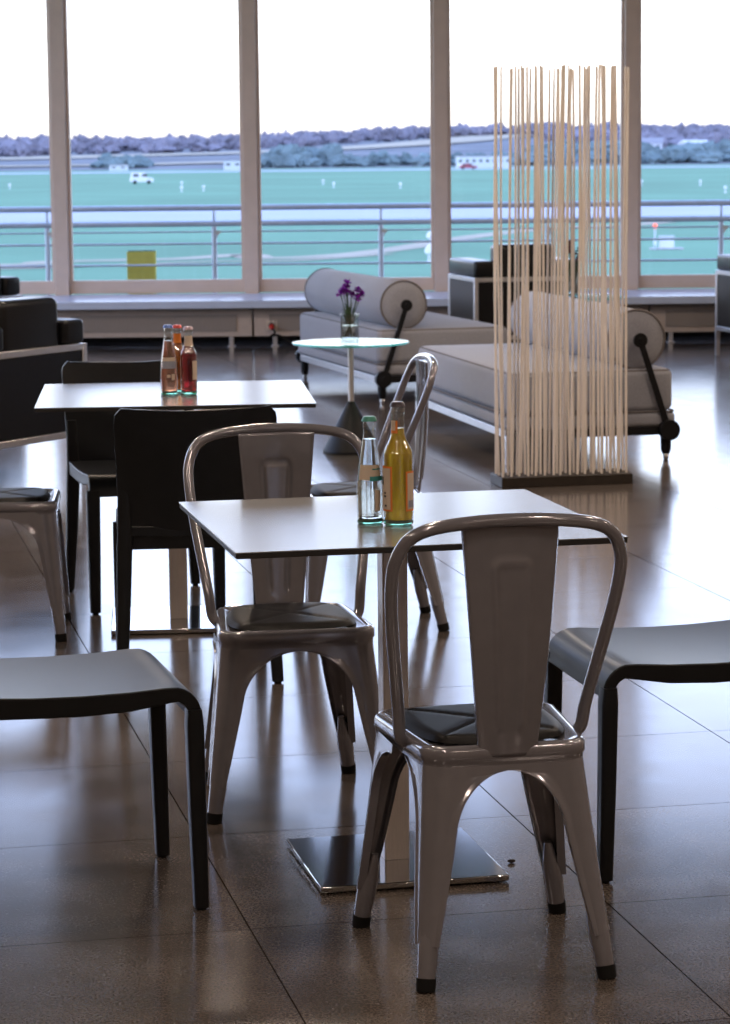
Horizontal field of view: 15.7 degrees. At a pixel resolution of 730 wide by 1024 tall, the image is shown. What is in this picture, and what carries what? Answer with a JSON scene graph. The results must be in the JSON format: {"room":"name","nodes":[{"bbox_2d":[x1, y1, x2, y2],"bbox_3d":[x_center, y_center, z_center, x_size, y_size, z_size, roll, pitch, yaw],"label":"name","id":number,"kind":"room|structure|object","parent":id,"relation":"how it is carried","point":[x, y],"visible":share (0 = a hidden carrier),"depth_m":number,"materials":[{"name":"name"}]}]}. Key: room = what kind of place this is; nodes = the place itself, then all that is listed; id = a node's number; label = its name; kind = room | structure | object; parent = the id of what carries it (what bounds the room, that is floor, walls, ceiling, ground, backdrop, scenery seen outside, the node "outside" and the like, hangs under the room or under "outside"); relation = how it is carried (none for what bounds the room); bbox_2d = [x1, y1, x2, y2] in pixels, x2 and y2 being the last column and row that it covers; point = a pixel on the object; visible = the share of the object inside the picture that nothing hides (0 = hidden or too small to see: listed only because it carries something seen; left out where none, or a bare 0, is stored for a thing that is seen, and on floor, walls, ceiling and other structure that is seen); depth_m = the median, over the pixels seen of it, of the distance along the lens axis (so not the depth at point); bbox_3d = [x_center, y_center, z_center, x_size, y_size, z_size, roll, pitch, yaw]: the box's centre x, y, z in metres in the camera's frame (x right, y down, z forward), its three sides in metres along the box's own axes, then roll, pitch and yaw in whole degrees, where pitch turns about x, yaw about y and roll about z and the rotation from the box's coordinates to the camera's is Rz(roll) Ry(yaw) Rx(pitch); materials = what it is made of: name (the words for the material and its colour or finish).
{"room":"airport terminal","nodes":[
{"label":"airport terminal","id":0,"kind":"room"},
{"bbox_2d":[0,335,729,1023],"bbox_3d":[0.603,0.285,10.133,13.600,0.200,29.000,-1,8,0],"label":"floor","id":1,"kind":"structure","parent":0,"point":[97,927],"depth_m":6.36,"materials":[{"name":"tile"}]},
{"bbox_2d":[0,274,22,298],"bbox_3d":[-2.772,-1.202,17.293,0.750,0.875,0.800,4,9,30],"label":"armchair","id":2,"kind":"object","parent":1,"relation":"on","point":[9,285],"visible":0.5,"depth_m":17.31,"materials":[{"name":"black leather"}]},
{"bbox_2d":[1,276,19,295],"bbox_3d":[-2.618,-1.502,17.527,0.740,0.122,0.165,4,9,30],"label":"cushion","id":3,"kind":"object","parent":2,"relation":"on","point":[10,285],"depth_m":17.32,"materials":[{"name":"black leather"}]},
{"bbox_2d":[0,487,70,641],"bbox_3d":[-1.220,-0.048,8.676,0.478,0.898,0.466,-1,8,-4],"label":"cafe chair","id":4,"kind":"object","parent":1,"relation":"on","point":[35,509],"visible":1,"depth_m":8.53,"materials":[{"name":"silver metal"}]},
{"bbox_2d":[0,296,86,448],"bbox_3d":[-1.881,-0.599,12.814,0.750,0.875,0.800,4,9,30],"label":"armchair","id":5,"kind":"object","parent":1,"relation":"on","point":[35,344],"visible":0.81,"depth_m":12.60,"materials":[{"name":"black leather"}]},
{"bbox_2d":[0,328,2,350],"bbox_3d":[-2.042,-0.822,12.509,0.740,0.122,0.165,4,9,30],"label":"cushion","id":6,"kind":"object","parent":5,"relation":"on","point":[1,329],"depth_m":12.37,"materials":[{"name":"black leather"}]},
{"bbox_2d":[0,296,57,351],"bbox_3d":[-1.663,-0.809,12.656,0.190,0.420,0.462,4,9,30],"label":"cushion","id":7,"kind":"object","parent":5,"relation":"on","point":[29,323],"depth_m":12.58,"materials":[{"name":"black leather"}]},
{"bbox_2d":[58,318,82,343],"bbox_3d":[-1.725,-0.899,13.048,0.740,0.122,0.165,4,9,30],"label":"cushion","id":8,"kind":"object","parent":5,"relation":"on","point":[70,330],"depth_m":12.84,"materials":[{"name":"black leather"}]},
{"bbox_2d":[0,649,208,909],"bbox_3d":[-0.646,0.399,5.598,0.537,0.826,0.494,-3,8,-15],"label":"plastic chair","id":9,"kind":"object","parent":1,"relation":"on","point":[125,680],"visible":1,"depth_m":5.49,"materials":[{"name":"black plastic"}]},
{"bbox_2d":[61,360,225,614],"bbox_3d":[-0.779,-0.103,9.284,0.494,0.826,0.537,-3,8,-15],"label":"plastic chair","id":10,"kind":"object","parent":1,"relation":"on","point":[90,443],"visible":0.41,"depth_m":9.42,"materials":[{"name":"black plastic"}]},
{"bbox_2d":[57,308,252,346],"bbox_3d":[-1.695,-1.492,21.386,1.575,0.320,0.234,-1,8,0],"label":"radiator","id":11,"kind":"object","parent":1,"relation":"on","point":[231,323],"visible":0.66,"depth_m":21.27,"materials":[{"name":"white metal"}]},
{"bbox_2d":[71,314,236,332],"bbox_3d":[-1.695,-1.511,21.273,1.330,0.135,0.016,-1,8,0],"label":"grille","id":12,"kind":"object","parent":11,"relation":"attached to","point":[92,323],"depth_m":21.27,"materials":[{"name":"white metal"}]},
{"bbox_2d":[34,380,316,634],"bbox_3d":[-0.626,-0.013,8.819,0.888,0.766,0.872,-1,8,-4],"label":"cafe table","id":13,"kind":"object","parent":1,"relation":"on","point":[178,617],"visible":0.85,"depth_m":8.75,"materials":[{"name":"laminate"}]},
{"bbox_2d":[160,324,177,394],"bbox_3d":[-0.645,-0.500,8.701,0.058,0.230,0.059,-1,8,0],"label":"bottle","id":14,"kind":"object","parent":13,"relation":"on","point":[169,386],"visible":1,"depth_m":8.69,"materials":[{"name":"clear glass"}]},
{"bbox_2d":[173,325,182,392],"bbox_3d":[-0.621,-0.509,8.786,0.054,0.224,0.054,-1,8,0],"label":"drink bottle","id":15,"kind":"object","parent":13,"relation":"on","point":[178,347],"visible":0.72,"depth_m":8.77,"materials":[{"name":"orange glass"}]},
{"bbox_2d":[180,326,196,394],"bbox_3d":[-0.579,-0.498,8.702,0.055,0.224,0.054,-1,8,0],"label":"drink bottle","id":16,"kind":"object","parent":13,"relation":"on","point":[188,367],"visible":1,"depth_m":8.69,"materials":[{"name":"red glass"}]},
{"bbox_2d":[113,405,283,683],"bbox_3d":[-0.518,0.070,7.999,0.494,0.826,0.537,-1,8,-6],"label":"plastic chair","id":17,"kind":"object","parent":1,"relation":"on","point":[151,446],"visible":0.51,"depth_m":7.73,"materials":[{"name":"black plastic"}]},
{"bbox_2d":[183,423,378,823],"bbox_3d":[-0.187,0.253,6.401,0.466,0.898,0.478,-2,8,-9],"label":"cafe chair","id":18,"kind":"object","parent":1,"relation":"on","point":[276,459],"visible":0.72,"depth_m":6.41,"materials":[{"name":"grey metal"}]},
{"bbox_2d":[292,338,408,454],"bbox_3d":[-0.072,-0.598,13.786,0.608,0.575,0.608,-1,8,0],"label":"glass side table","id":19,"kind":"object","parent":1,"relation":"on","point":[350,418],"visible":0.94,"depth_m":13.74,"materials":[{"name":"metal"}]},
{"bbox_2d":[335,279,364,341],"bbox_3d":[-0.080,-1.045,13.720,0.154,0.326,0.139,3,9,26],"label":"flower vase","id":20,"kind":"object","parent":19,"relation":"on","point":[348,331],"visible":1,"depth_m":13.71,"materials":[{"name":"clear glass"}]},
{"bbox_2d":[254,306,447,346],"bbox_3d":[-0.104,-1.507,21.386,1.575,0.320,0.234,-1,8,0],"label":"radiator","id":21,"kind":"object","parent":1,"relation":"on","point":[288,319],"visible":0.34,"depth_m":21.27,"materials":[{"name":"white metal"}]},
{"bbox_2d":[266,320,276,330],"bbox_3d":[-0.750,-1.496,21.273,0.085,0.085,0.019,-1,8,0],"label":"wall socket","id":22,"kind":"object","parent":21,"relation":"attached to","point":[268,323],"visible":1,"depth_m":21.27,"materials":[{"name":"white plastic"}]},
{"bbox_2d":[269,324,297,343],"bbox_3d":[-0.629,-1.415,21.232,0.284,0.187,0.086,-1,8,0],"label":"plug","id":23,"kind":"object","parent":22,"relation":"attached to","point":[271,326],"visible":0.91,"depth_m":21.20,"materials":[{"name":"red plastic"}]},
{"bbox_2d":[269,312,434,330],"bbox_3d":[-0.104,-1.527,21.273,1.330,0.135,0.016,-1,8,0],"label":"grille","id":24,"kind":"object","parent":21,"relation":"attached to","point":[286,321],"depth_m":21.27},
{"bbox_2d":[305,353,449,631],"bbox_3d":[0.010,-0.070,8.746,0.478,0.898,0.466,-2,8,-8],"label":"cafe chair","id":25,"kind":"object","parent":1,"relation":"on","point":[422,566],"visible":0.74,"depth_m":8.66,"materials":[{"name":"grey metal"}]},
{"bbox_2d":[295,268,506,403],"bbox_3d":[0.219,-1.192,17.424,0.889,0.760,2.074,-3,8,-15],"label":"daybed","id":26,"kind":"object","parent":1,"relation":"on","point":[389,308],"visible":0.84,"depth_m":16.59,"materials":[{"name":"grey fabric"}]},
{"bbox_2d":[298,343,415,375],"bbox_3d":[0.225,-1.020,17.443,0.880,0.075,2.000,-3,8,-15],"label":"cushion","id":27,"kind":"object","parent":26,"relation":"on","point":[336,359],"depth_m":16.85,"materials":[{"name":"grey fabric"}]},
{"bbox_2d":[178,489,628,892],"bbox_3d":[0.062,0.393,5.792,0.818,0.766,0.800,-2,8,-12],"label":"cafe table","id":28,"kind":"object","parent":1,"relation":"on","point":[328,525],"visible":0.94,"depth_m":5.75,"materials":[{"name":"grey laminate"}]},
{"bbox_2d":[356,416,382,524],"bbox_3d":[0.010,-0.090,5.650,0.058,0.230,0.058,-1,8,0],"label":"water bottle","id":29,"kind":"object","parent":28,"relation":"on","point":[369,492],"visible":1,"depth_m":5.63,"materials":[{"name":"clear glass"}]},
{"bbox_2d":[382,401,413,525],"bbox_3d":[0.070,-0.103,5.623,0.066,0.263,0.064,-1,8,0],"label":"juice bottle","id":30,"kind":"object","parent":28,"relation":"on","point":[398,475],"visible":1,"depth_m":5.60,"materials":[{"name":"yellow glass"}]},
{"bbox_2d":[83,325,729,340],"bbox_3d":[0.585,-1.522,22.179,13.100,0.120,0.030,-1,8,0],"label":"baseboard","id":31,"kind":"structure","parent":1,"relation":"on","point":[666,333],"depth_m":22.17,"materials":[{"name":"laminate"}]},
{"bbox_2d":[352,512,626,992],"bbox_3d":[0.236,0.420,5.145,0.466,0.898,0.478,-2,8,-12],"label":"cafe chair","id":32,"kind":"object","parent":1,"relation":"on","point":[510,559],"visible":1,"depth_m":4.97,"materials":[{"name":"grey metal"}]},
{"bbox_2d":[448,243,580,339],"bbox_3d":[1.095,-1.546,19.532,0.800,0.875,0.750,-2,8,-13],"label":"armchair","id":33,"kind":"object","parent":1,"relation":"on","point":[470,283],"visible":0.3,"depth_m":19.15,"materials":[{"name":"leather"}]},
{"bbox_2d":[449,257,492,277],"bbox_3d":[0.785,-1.796,19.427,0.165,0.122,0.740,-2,8,-13],"label":"cushion","id":34,"kind":"object","parent":33,"relation":"on","point":[460,267],"depth_m":19.21,"materials":[{"name":"black leather"}]},
{"bbox_2d":[490,243,553,276],"bbox_3d":[1.149,-1.738,19.255,0.462,0.420,0.190,-2,8,-13],"label":"cushion","id":35,"kind":"object","parent":33,"relation":"on","point":[504,246],"depth_m":19.14,"materials":[{"name":"black leather"}]},
{"bbox_2d":[556,257,577,275],"bbox_3d":[1.399,-1.821,19.565,0.165,0.122,0.740,-2,8,-13],"label":"cushion","id":36,"kind":"object","parent":33,"relation":"on","point":[556,257],"depth_m":19.22,"materials":[{"name":"black leather"}]},
{"bbox_2d":[415,290,679,464],"bbox_3d":[0.926,-0.752,14.155,0.889,0.760,2.074,-2,8,-12],"label":"daybed","id":37,"kind":"object","parent":1,"relation":"on","point":[463,387],"visible":0.41,"depth_m":13.30,"materials":[{"name":"grey fabric"}]},
{"bbox_2d":[416,386,674,430],"bbox_3d":[0.924,-0.582,14.183,0.880,0.075,2.000,-2,8,-12],"label":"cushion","id":38,"kind":"object","parent":37,"relation":"on","point":[478,412],"depth_m":13.36,"materials":[{"name":"grey fabric"}]},
{"bbox_2d":[490,64,632,487],"bbox_3d":[0.909,-1.096,12.315,0.679,1.940,0.210,-2,8,-12],"label":"divider","id":39,"kind":"object","parent":1,"relation":"on","point":[562,406],"visible":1,"depth_m":12.32,"materials":[{"name":"brown wood"}]},
{"bbox_2d":[559,294,624,300],"bbox_3d":[1.438,-1.156,17.759,0.608,0.575,0.608,-1,8,0],"label":"glass side table","id":40,"kind":"object","parent":1,"relation":"on","point":[559,294],"visible":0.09,"depth_m":17.96,"materials":[{"name":"clear glass"}]},
{"bbox_2d":[568,240,585,296],"bbox_3d":[1.389,-1.627,17.691,0.196,0.376,0.125,-1,8,0],"label":"flower vase","id":41,"kind":"object","parent":40,"relation":"on","point":[576,253],"visible":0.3,"depth_m":17.67,"materials":[{"name":"clear glass"}]},
{"bbox_2d":[620,304,647,310],"bbox_3d":[1.487,-1.523,21.386,1.575,0.320,0.234,-1,8,0],"label":"radiator","id":42,"kind":"object","parent":1,"relation":"on","point":[635,306],"visible":0.03,"depth_m":21.27,"materials":[{"name":"grey metal"}]},
{"bbox_2d":[544,620,729,882],"bbox_3d":[0.715,0.346,5.888,0.537,0.826,0.494,-2,8,-11],"label":"plastic chair","id":43,"kind":"object","parent":1,"relation":"on","point":[698,652],"visible":0.73,"depth_m":5.72,"materials":[{"name":"black plastic"}]},
{"bbox_2d":[648,304,723,342],"bbox_3d":[3.078,-1.539,21.386,1.575,0.320,0.234,-1,8,0],"label":"radiator","id":44,"kind":"object","parent":1,"relation":"on","point":[673,317],"visible":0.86,"depth_m":21.27,"materials":[{"name":"grey metal"}]},
{"bbox_2d":[665,310,714,326],"bbox_3d":[3.078,-1.559,21.273,1.330,0.135,0.016,-1,8,0],"label":"grille","id":45,"kind":"object","parent":44,"relation":"attached to","point":[673,318],"depth_m":21.27,"materials":[{"name":"white metal"}]},
{"bbox_2d":[715,254,729,354],"bbox_3d":[3.109,-1.587,19.681,0.800,0.875,0.750,-2,8,-13],"label":"armchair","id":46,"kind":"object","parent":1,"relation":"on","point":[722,275],"visible":1,"depth_m":19.82,"materials":[{"name":"black leather"}]},
{"bbox_2d":[717,254,729,270],"bbox_3d":[2.800,-1.836,19.576,0.165,0.122,0.740,-2,8,-13],"label":"cushion","id":47,"kind":"object","parent":46,"relation":"on","point":[723,260],"depth_m":19.76,"materials":[{"name":"grey fabric"}]},
{"bbox_2d":[23,288,714,309],"bbox_3d":[0.583,-1.746,21.681,13.100,0.062,1.165,-1,8,0],"label":"window sill","id":48,"kind":"structure","parent":0,"point":[701,295],"depth_m":21.11,"materials":[{"name":"white paint"}]},
{"bbox_3d":[0.563,-3.728,22.150,13.600,4.500,0.240,-1,8,0],"label":"wall","id":49,"kind":"structure","parent":0,"visible":0},
{"bbox_2d":[17,0,54,294],"bbox_3d":[-3.349,-3.762,22.039,1.467,3.905,0.090,-1,8,0],"label":"window","id":50,"kind":"structure","parent":49,"relation":"in","point":[26,287],"depth_m":22.20,"materials":[{"name":"grey metal"}]},
{"bbox_2d":[48,0,70,294],"bbox_3d":[-2.555,-3.759,22.010,0.118,3.940,0.160,-1,8,0],"label":"window mullion","id":51,"kind":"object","parent":49,"relation":"attached to","point":[55,7],"depth_m":22.03,"materials":[{"name":"grey metal"}]},
{"bbox_2d":[63,0,244,293],"bbox_3d":[-1.760,-3.778,22.039,1.467,3.905,0.090,-1,8,0],"label":"window","id":52,"kind":"structure","parent":49,"relation":"in","point":[173,285],"depth_m":22.25,"materials":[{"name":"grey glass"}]},
{"bbox_2d":[240,0,259,292],"bbox_3d":[-0.966,-3.774,22.010,0.118,3.940,0.160,-1,8,0],"label":"window mullion","id":53,"kind":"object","parent":49,"relation":"attached to","point":[247,7],"depth_m":22.03,"materials":[{"name":"grey metal"}]},
{"bbox_2d":[255,0,433,291],"bbox_3d":[-0.171,-3.794,22.039,1.467,3.905,0.090,-1,8,0],"label":"window","id":54,"kind":"structure","parent":49,"relation":"in","point":[426,283],"depth_m":22.17,"materials":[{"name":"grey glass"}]},
{"bbox_2d":[432,0,448,290],"bbox_3d":[0.623,-3.790,22.010,0.118,3.940,0.160,-1,8,0],"label":"trim","id":55,"kind":"structure","parent":49,"relation":"attached to","point":[439,7],"depth_m":22.03,"materials":[{"name":"grey metal"}]},
{"bbox_2d":[447,0,623,288],"bbox_3d":[1.417,-3.810,22.039,1.467,3.905,0.090,-1,8,0],"label":"window","id":56,"kind":"structure","parent":49,"relation":"in","point":[448,1],"depth_m":22.10,"materials":[{"name":"grey metal"}]},
{"bbox_2d":[624,0,639,289],"bbox_3d":[2.212,-3.806,22.010,0.118,3.940,0.160,-1,8,0],"label":"trim","id":57,"kind":"structure","parent":49,"relation":"attached to","point":[631,7],"depth_m":22.03,"materials":[{"name":"grey metal"}]},
{"bbox_2d":[638,0,714,287],"bbox_3d":[3.006,-3.826,22.039,1.467,3.905,0.090,-1,8,0],"label":"window","id":58,"kind":"structure","parent":49,"relation":"in","point":[673,280],"depth_m":22.25,"materials":[{"name":"grey metal"}]},
{"label":"outside","id":59,"kind":"structure","parent":0,"visible":0},
{"bbox_2d":[0,164,729,294],"bbox_3d":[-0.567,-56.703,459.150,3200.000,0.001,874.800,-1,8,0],"label":"ground airfield","id":60,"kind":"structure","parent":59,"point":[679,183],"depth_m":209.39,"materials":[{"name":"green plant"}]},
{"bbox_2d":[109,164,128,170],"bbox_3d":[-81.138,-113.405,872.571,6.400,2.040,4.400,-1,8,-2],"label":"building","id":61,"kind":"structure","parent":60,"relation":"on","point":[114,167],"depth_m":870.66,"materials":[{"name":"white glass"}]},
{"bbox_2d":[130,173,153,183],"bbox_3d":[-42.233,-63.086,501.015,4.400,2.100,1.940,-2,8,-8],"label":"van","id":62,"kind":"object","parent":60,"relation":"on","point":[135,177],"visible":1,"depth_m":500.10,"materials":[{"name":"white paint"}]},
{"bbox_2d":[0,254,387,268],"bbox_3d":[-19.150,-13.546,144.335,42.025,0.001,16.932,-1,8,0],"label":"track","id":63,"kind":"object","parent":60,"relation":"on","point":[367,254],"visible":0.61,"depth_m":144.62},
{"bbox_2d":[223,160,239,169],"bbox_3d":[-40.605,-110.344,842.766,8.900,3.240,6.400,-1,8,-2],"label":"building","id":64,"kind":"structure","parent":60,"relation":"on","point":[228,164],"depth_m":839.76,"materials":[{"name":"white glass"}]},
{"bbox_2d":[0,222,670,265],"bbox_3d":[10.127,-21.004,196.826,100.871,0.001,115.879,-1,8,0],"label":"track","id":65,"kind":"object","parent":60,"relation":"on","point":[466,237],"visible":0.67,"depth_m":153.32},
{"bbox_2d":[0,205,729,222],"bbox_3d":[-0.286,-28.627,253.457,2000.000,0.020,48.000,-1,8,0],"label":"runway","id":66,"kind":"object","parent":60,"relation":"on","point":[330,214],"visible":0.75,"depth_m":246.54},
{"bbox_2d":[0,166,729,173],"bbox_3d":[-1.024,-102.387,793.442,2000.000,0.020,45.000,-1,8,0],"label":"taxiway","id":67,"kind":"structure","parent":60,"relation":"on","point":[658,166],"depth_m":792.93,"materials":[{"name":"grey asphalt"}]},
{"bbox_2d":[459,163,476,168],"bbox_3d":[30.480,-102.211,783.417,5.200,1.700,1.940,-1,8,-4],"label":"car","id":68,"kind":"object","parent":67,"relation":"on","point":[463,165],"visible":0.91,"depth_m":782.55,"materials":[{"name":"paint"}]},
{"bbox_2d":[425,246,430,260],"bbox_3d":[3.365,-13.538,139.455,0.440,0.930,0.418,-1,8,0],"label":"light","id":69,"kind":"object","parent":60,"relation":"on","point":[428,248],"visible":0.63,"depth_m":139.28,"materials":[{"name":"white paint"}]},
{"bbox_2d":[427,231,430,245],"bbox_3d":[4.031,-16.929,164.225,0.440,0.930,0.418,-1,8,0],"label":"light","id":70,"kind":"object","parent":60,"relation":"on","point":[429,232],"visible":0.61,"depth_m":164.07,"materials":[{"name":"white paint"}]},
{"bbox_2d":[455,155,508,167],"bbox_3d":[37.395,-110.745,837.771,17.400,3.840,9.400,-1,8,-1],"label":"building","id":71,"kind":"structure","parent":60,"relation":"on","point":[487,161],"depth_m":833.22,"materials":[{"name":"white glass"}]},
{"bbox_2d":[653,224,656,249],"bbox_3d":[16.940,-16.074,154.772,0.300,1.540,0.285,-1,8,0],"label":"pole","id":72,"kind":"object","parent":60,"relation":"on","point":[654,225],"visible":0.75,"depth_m":154.73,"materials":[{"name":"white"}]},
{"bbox_2d":[649,236,683,249],"bbox_3d":[17.693,-15.808,155.516,1.900,0.795,1.200,-1,8,0],"label":"cabinet","id":73,"kind":"object","parent":60,"relation":"on","point":[663,244],"visible":1,"depth_m":155.26,"materials":[{"name":"white paint"}]},
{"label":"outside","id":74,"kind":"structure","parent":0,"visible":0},
{"bbox_2d":[0,136,729,170],"bbox_3d":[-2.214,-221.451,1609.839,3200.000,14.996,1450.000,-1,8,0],"label":"hillside","id":75,"kind":"structure","parent":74,"point":[487,147],"depth_m":1189.17,"materials":[{"name":"blue plant"}]},
{"bbox_2d":[0,161,223,166],"bbox_3d":[-180.749,-134.881,1033.979,285.122,1.147,99.703,-1,8,0],"label":"field strip","id":76,"kind":"object","parent":75,"relation":"on","point":[207,161],"visible":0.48,"depth_m":1039.50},
{"bbox_2d":[0,134,533,159],"bbox_3d":[-107.701,-186.288,1352.645,440.504,11.609,439.610,-1,8,0],"label":"field strip","id":77,"kind":"object","parent":75,"relation":"on","point":[471,138],"visible":0.63,"depth_m":1326.30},
{"bbox_2d":[0,121,729,156],"bbox_3d":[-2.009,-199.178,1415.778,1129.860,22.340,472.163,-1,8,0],"label":"treeline","id":78,"kind":"object","parent":75,"relation":"on","point":[22,146],"visible":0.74,"depth_m":1400.85,"materials":[{"name":"blue plant"}]},
{"bbox_2d":[90,138,729,168],"bbox_3d":[161.040,-141.909,1035.480,522.905,11.849,239.404,-1,8,0],"label":"treeline","id":79,"kind":"object","parent":75,"relation":"on","point":[291,155],"visible":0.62,"depth_m":950.64,"materials":[{"name":"blue plant"}]},
{"bbox_2d":[641,137,663,148],"bbox_3d":[124.371,-163.618,1178.872,16.800,5.760,8.800,1,8,8],"label":"house","id":80,"kind":"structure","parent":75,"relation":"on","point":[655,142],"depth_m":1175.61,"materials":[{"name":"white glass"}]},
{"bbox_2d":[678,140,707,144],"bbox_3d":[145.391,-161.720,1169.067,12.800,4.920,8.800,-4,9,-25],"label":"house","id":81,"kind":"structure","parent":75,"relation":"on","point":[681,142],"depth_m":1167.03,"materials":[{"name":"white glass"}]},
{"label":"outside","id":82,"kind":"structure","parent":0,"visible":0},
{"bbox_3d":[0.586,-1.443,23.522,18.000,0.250,1.900,-1,8,0],"label":"terrace","id":83,"kind":"object","parent":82,"visible":0},
{"bbox_2d":[127,250,156,293],"bbox_3d":[-2.018,-1.991,24.009,0.250,0.753,0.206,-1,8,0],"label":"board","id":84,"kind":"object","parent":83,"relation":"on","point":[140,256],"visible":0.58,"depth_m":23.89,"materials":[{"name":"yellow paint"}]},
{"bbox_2d":[0,200,729,294],"bbox_3d":[0.478,-2.180,23.719,17.000,1.169,0.062,-1,8,0],"label":"balcony railing","id":85,"kind":"object","parent":83,"relation":"on","point":[380,222],"visible":0.68,"depth_m":23.65,"materials":[{"name":"metal"}]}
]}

